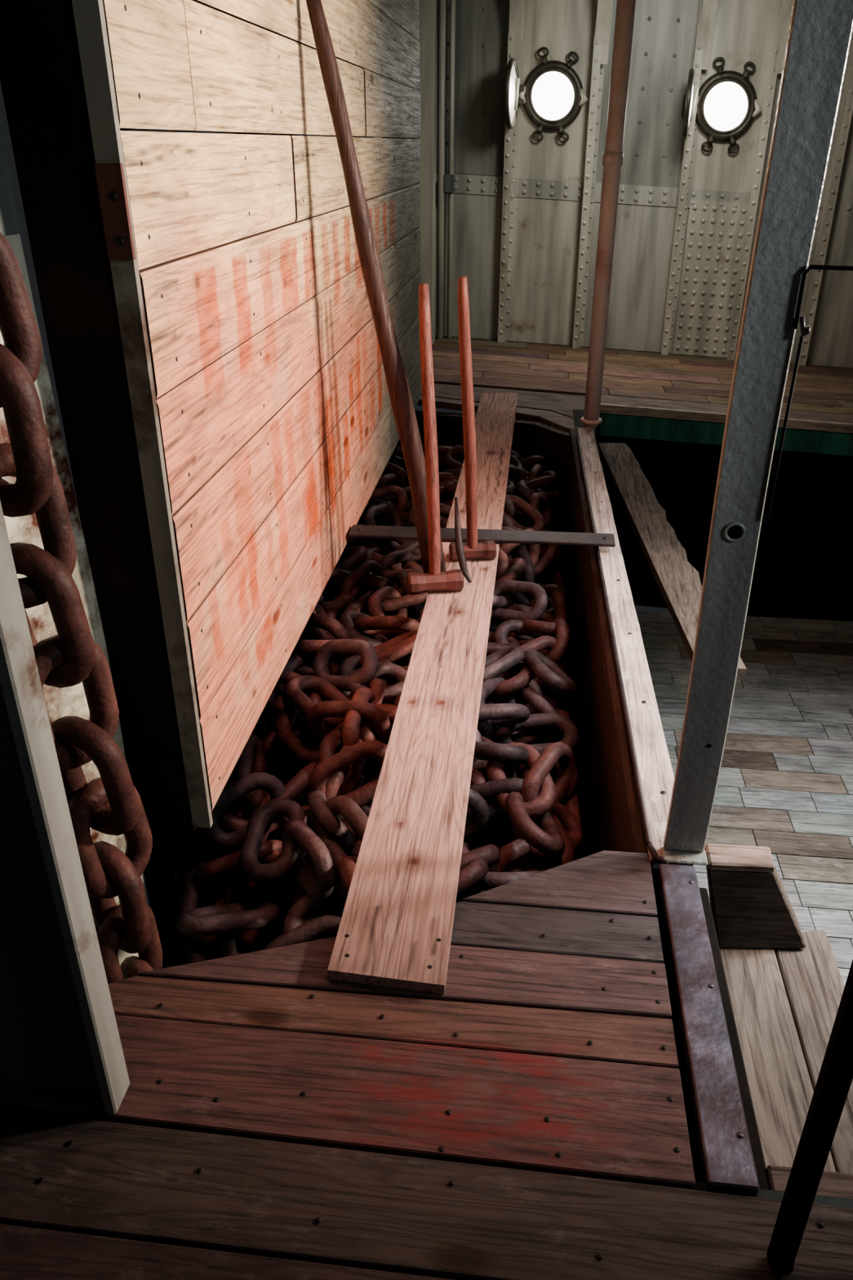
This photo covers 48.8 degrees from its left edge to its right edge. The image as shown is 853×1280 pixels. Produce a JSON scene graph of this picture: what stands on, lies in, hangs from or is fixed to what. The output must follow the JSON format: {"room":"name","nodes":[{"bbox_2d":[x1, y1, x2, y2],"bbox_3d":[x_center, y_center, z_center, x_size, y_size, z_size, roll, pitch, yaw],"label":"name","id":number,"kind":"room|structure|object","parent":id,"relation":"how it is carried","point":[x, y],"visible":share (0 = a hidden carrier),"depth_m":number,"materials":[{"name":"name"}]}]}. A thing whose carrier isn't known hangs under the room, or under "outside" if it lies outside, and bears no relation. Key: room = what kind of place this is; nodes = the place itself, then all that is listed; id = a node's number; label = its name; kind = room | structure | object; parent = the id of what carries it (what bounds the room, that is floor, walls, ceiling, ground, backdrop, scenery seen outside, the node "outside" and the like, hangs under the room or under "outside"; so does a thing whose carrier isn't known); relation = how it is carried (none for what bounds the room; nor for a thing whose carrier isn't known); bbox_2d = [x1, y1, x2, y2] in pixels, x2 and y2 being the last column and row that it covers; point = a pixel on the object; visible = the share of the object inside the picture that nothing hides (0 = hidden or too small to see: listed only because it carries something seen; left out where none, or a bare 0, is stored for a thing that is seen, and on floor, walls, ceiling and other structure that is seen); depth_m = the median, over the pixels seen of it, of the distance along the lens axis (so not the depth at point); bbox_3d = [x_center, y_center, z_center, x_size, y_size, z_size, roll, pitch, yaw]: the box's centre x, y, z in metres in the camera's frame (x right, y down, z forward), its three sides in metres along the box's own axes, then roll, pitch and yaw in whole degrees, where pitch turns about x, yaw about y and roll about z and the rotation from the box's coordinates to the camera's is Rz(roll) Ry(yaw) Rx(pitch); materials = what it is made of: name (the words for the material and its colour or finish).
{"room":"ship interior","nodes":[
{"label":"ship interior","id":0,"kind":"room"},
{"bbox_2d":[0,118,145,964],"bbox_3d":[-0.964,-0.099,1.577,0.121,3.700,0.884,24,36,37],"label":"wall","id":1,"kind":"structure","parent":0,"point":[62,702],"depth_m":1.84,"materials":[{"name":"white metal"}]},
{"bbox_2d":[0,0,421,831],"bbox_3d":[-0.367,-1.666,3.459,0.194,2.630,4.177,3,28,6],"label":"wall","id":2,"kind":"structure","parent":0,"point":[228,417],"depth_m":2.12,"materials":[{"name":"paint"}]},
{"bbox_2d":[143,409,661,968],"bbox_3d":[0.088,0.250,4.112,1.410,1.413,4.790,3,28,6],"label":"pit","id":3,"kind":"object","parent":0,"point":[611,817],"visible":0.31,"depth_m":3.28,"materials":[{"name":"brown wood"}]},
{"bbox_2d":[175,441,583,963],"bbox_3d":[0.029,-0.012,3.988,1.178,0.840,4.126,3,28,6],"label":"anchor chain","id":4,"kind":"object","parent":3,"relation":"in","point":[290,846],"visible":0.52,"depth_m":2.90,"materials":[{"name":"metal"}]},
{"bbox_2d":[0,232,162,983],"bbox_3d":[-0.548,0.118,1.699,0.196,1.974,0.502,11,30,20],"label":"anchor chain","id":5,"kind":"object","parent":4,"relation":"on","point":[70,657],"visible":0.61,"depth_m":1.49,"materials":[{"name":"metal"}]},
{"bbox_2d":[574,426,693,870],"bbox_3d":[0.706,-0.329,3.639,0.102,0.048,3.586,3,28,5],"label":"wooden beam","id":6,"kind":"structure","parent":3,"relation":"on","point":[654,776],"depth_m":2.79,"materials":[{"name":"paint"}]},
{"bbox_2d":[347,524,615,546],"bbox_3d":[0.213,-0.412,3.683,1.037,0.020,0.110,3,28,5],"label":"bar","id":7,"kind":"object","parent":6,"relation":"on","point":[535,537],"visible":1,"depth_m":3.67,"materials":[{"name":"metal"}]},
{"bbox_2d":[580,0,635,427],"bbox_3d":[0.921,-2.284,4.691,0.123,2.450,0.123,3,28,6],"label":"pipe","id":8,"kind":"object","parent":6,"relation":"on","point":[613,155],"visible":1,"depth_m":4.70,"materials":[{"name":"brown metal"}]},
{"bbox_2d":[597,443,746,678],"bbox_3d":[1.037,-0.479,4.241,0.172,0.180,2.285,0,28,0],"label":"plank","id":9,"kind":"object","parent":3,"relation":"attached to","point":[678,582],"visible":0.88,"depth_m":4.12,"materials":[{"name":"brown wood"}]},
{"bbox_2d":[0,850,852,1279],"bbox_3d":[0.079,0.970,1.287,3.200,0.122,1.978,3,28,6],"label":"deck","id":10,"kind":"object","parent":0,"point":[276,1118],"visible":0.94,"depth_m":1.51,"materials":[{"name":"red wood"}]},
{"bbox_2d":[0,501,129,1114],"bbox_3d":[-0.881,-0.365,1.009,0.766,2.498,0.060,3,28,6],"label":"panel","id":11,"kind":"object","parent":10,"relation":"on","point":[59,1031],"visible":1,"depth_m":1.37,"materials":[{"name":"white paint"}]},
{"bbox_2d":[327,392,517,994],"bbox_3d":[0.190,-0.445,3.799,0.222,0.027,4.671,3,28,6],"label":"plank","id":12,"kind":"object","parent":10,"relation":"on","point":[395,930],"visible":0.82,"depth_m":2.27,"materials":[{"name":"brown wood"}]},
{"bbox_2d":[306,0,446,573],"bbox_3d":[-0.133,-1.021,2.986,0.410,1.756,0.085,1,28,2],"label":"wooden pole","id":13,"kind":"object","parent":12,"relation":"on","point":[401,399],"visible":0.9,"depth_m":2.91,"materials":[{"name":"brown wood"}]},
{"bbox_2d":[406,283,463,595],"bbox_3d":[0.016,-0.638,3.084,0.190,0.982,0.230,-4,28,-8],"label":"sledgehammer","id":14,"kind":"object","parent":12,"relation":"on","point":[452,580],"visible":1,"depth_m":3.11,"materials":[{"name":"brown wood"}]},
{"bbox_2d":[454,497,471,582],"bbox_3d":[0.119,-0.354,3.318,0.032,0.239,0.226,-6,28,-11],"label":"blade","id":15,"kind":"object","parent":12,"relation":"on","point":[459,542],"visible":0.97,"depth_m":3.33,"materials":[{"name":"metal"}]},
{"bbox_2d":[448,275,496,561],"bbox_3d":[0.171,-0.737,3.263,0.170,0.990,0.072,-3,28,-5],"label":"sledgehammer","id":16,"kind":"object","parent":12,"relation":"on","point":[473,549],"visible":0.95,"depth_m":3.26,"materials":[{"name":"brown wood"}]},
{"bbox_2d":[657,887,770,1189],"bbox_3d":[0.526,0.946,1.884,0.095,0.565,0.690,3,28,6],"label":"beam","id":17,"kind":"structure","parent":10,"relation":"attached to","point":[758,1157],"depth_m":1.71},
{"bbox_2d":[661,0,852,865],"bbox_3d":[0.570,-0.621,1.497,0.097,2.489,0.053,3,28,6],"label":"steel post","id":18,"kind":"object","parent":17,"relation":"on","point":[820,33],"visible":0.99,"depth_m":1.60,"materials":[{"name":"grey metal"}]},
{"bbox_2d":[765,264,852,519],"bbox_3d":[1.041,-0.384,1.550,0.886,0.428,0.014,3,28,6],"label":"rod","id":19,"kind":"object","parent":18,"relation":"attached to","point":[805,331],"visible":1,"depth_m":1.55,"materials":[{"name":"black paint"}]},
{"bbox_2d":[719,929,852,1173],"bbox_3d":[0.752,0.840,1.877,0.255,0.040,0.709,3,28,6],"label":"boards","id":20,"kind":"object","parent":17,"relation":"attached to","point":[785,1002],"visible":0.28,"depth_m":1.92,"materials":[{"name":"brown wood"}]},
{"bbox_2d":[704,843,806,947],"bbox_3d":[0.739,0.577,2.104,0.236,0.208,0.115,3,28,6],"label":"block","id":21,"kind":"object","parent":20,"relation":"on","point":[751,906],"visible":0.93,"depth_m":2.08,"materials":[{"name":"brown wood"}]},
{"bbox_2d":[766,960,852,1274],"bbox_3d":[0.884,0.381,1.010,0.808,1.186,0.035,3,28,6],"label":"metal pole","id":22,"kind":"object","parent":10,"relation":"on","point":[835,1078],"visible":1,"depth_m":1.19,"materials":[{"name":"black metal"}]},
{"bbox_2d":[766,1164,852,1199],"bbox_3d":[1.118,0.923,1.430,1.170,0.110,0.060,3,28,6],"label":"beam","id":23,"kind":"structure","parent":10,"relation":"attached to","point":[832,1184],"depth_m":1.46,"materials":[{"name":"brown wood"}]},
{"bbox_2d":[414,0,852,368],"bbox_3d":[2.113,-3.398,6.599,4.700,3.299,0.730,3,28,6],"label":"wall","id":24,"kind":"structure","parent":0,"point":[526,211],"depth_m":7.04,"materials":[{"name":"grey metal"}]},
{"bbox_2d":[504,46,587,142],"bbox_3d":[0.853,-3.849,6.634,0.587,0.604,0.474,3,28,6],"label":"window","id":25,"kind":"structure","parent":24,"relation":"in","point":[552,95],"depth_m":6.78,"materials":[{"name":"white glass"}]},
{"bbox_2d":[681,57,762,154],"bbox_3d":[2.074,-3.721,6.543,0.587,0.604,0.474,3,28,6],"label":"window","id":26,"kind":"structure","parent":24,"relation":"in","point":[728,104],"depth_m":6.69,"materials":[{"name":"white glass"}]},
{"bbox_2d":[417,336,852,433],"bbox_3d":[1.953,-1.673,6.432,4.360,0.282,2.536,3,28,6],"label":"deck","id":27,"kind":"object","parent":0,"point":[548,381],"visible":0.66,"depth_m":6.49,"materials":[{"name":"brown wood"}]},
{"bbox_2d":[417,0,455,344],"bbox_3d":[0.061,-3.542,6.909,0.176,2.600,0.392,19,33,31],"label":"pipes","id":28,"kind":"object","parent":27,"relation":"on","point":[428,8],"visible":0.91,"depth_m":6.86,"materials":[{"name":"grey metal"}]},
{"bbox_2d":[657,863,759,1196],"bbox_3d":[0.506,0.672,1.742,0.075,0.043,0.720,3,28,6],"label":"strip","id":29,"kind":"object","parent":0,"point":[724,1144],"depth_m":1.64,"materials":[{"name":"grey metal"}]},
{"bbox_2d":[595,413,852,621],"bbox_3d":[2.557,-0.722,6.194,2.950,1.480,0.105,3,28,6],"label":"wall","id":30,"kind":"structure","parent":0,"point":[803,568],"depth_m":6.17,"materials":[{"name":"black paint"}]},
{"bbox_2d":[635,610,852,986],"bbox_3d":[2.296,1.029,4.202,2.940,0.051,4.944,3,28,6],"label":"tiled floor","id":31,"kind":"structure","parent":0,"point":[785,782],"depth_m":4.98,"materials":[{"name":"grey wood"}]}
]}

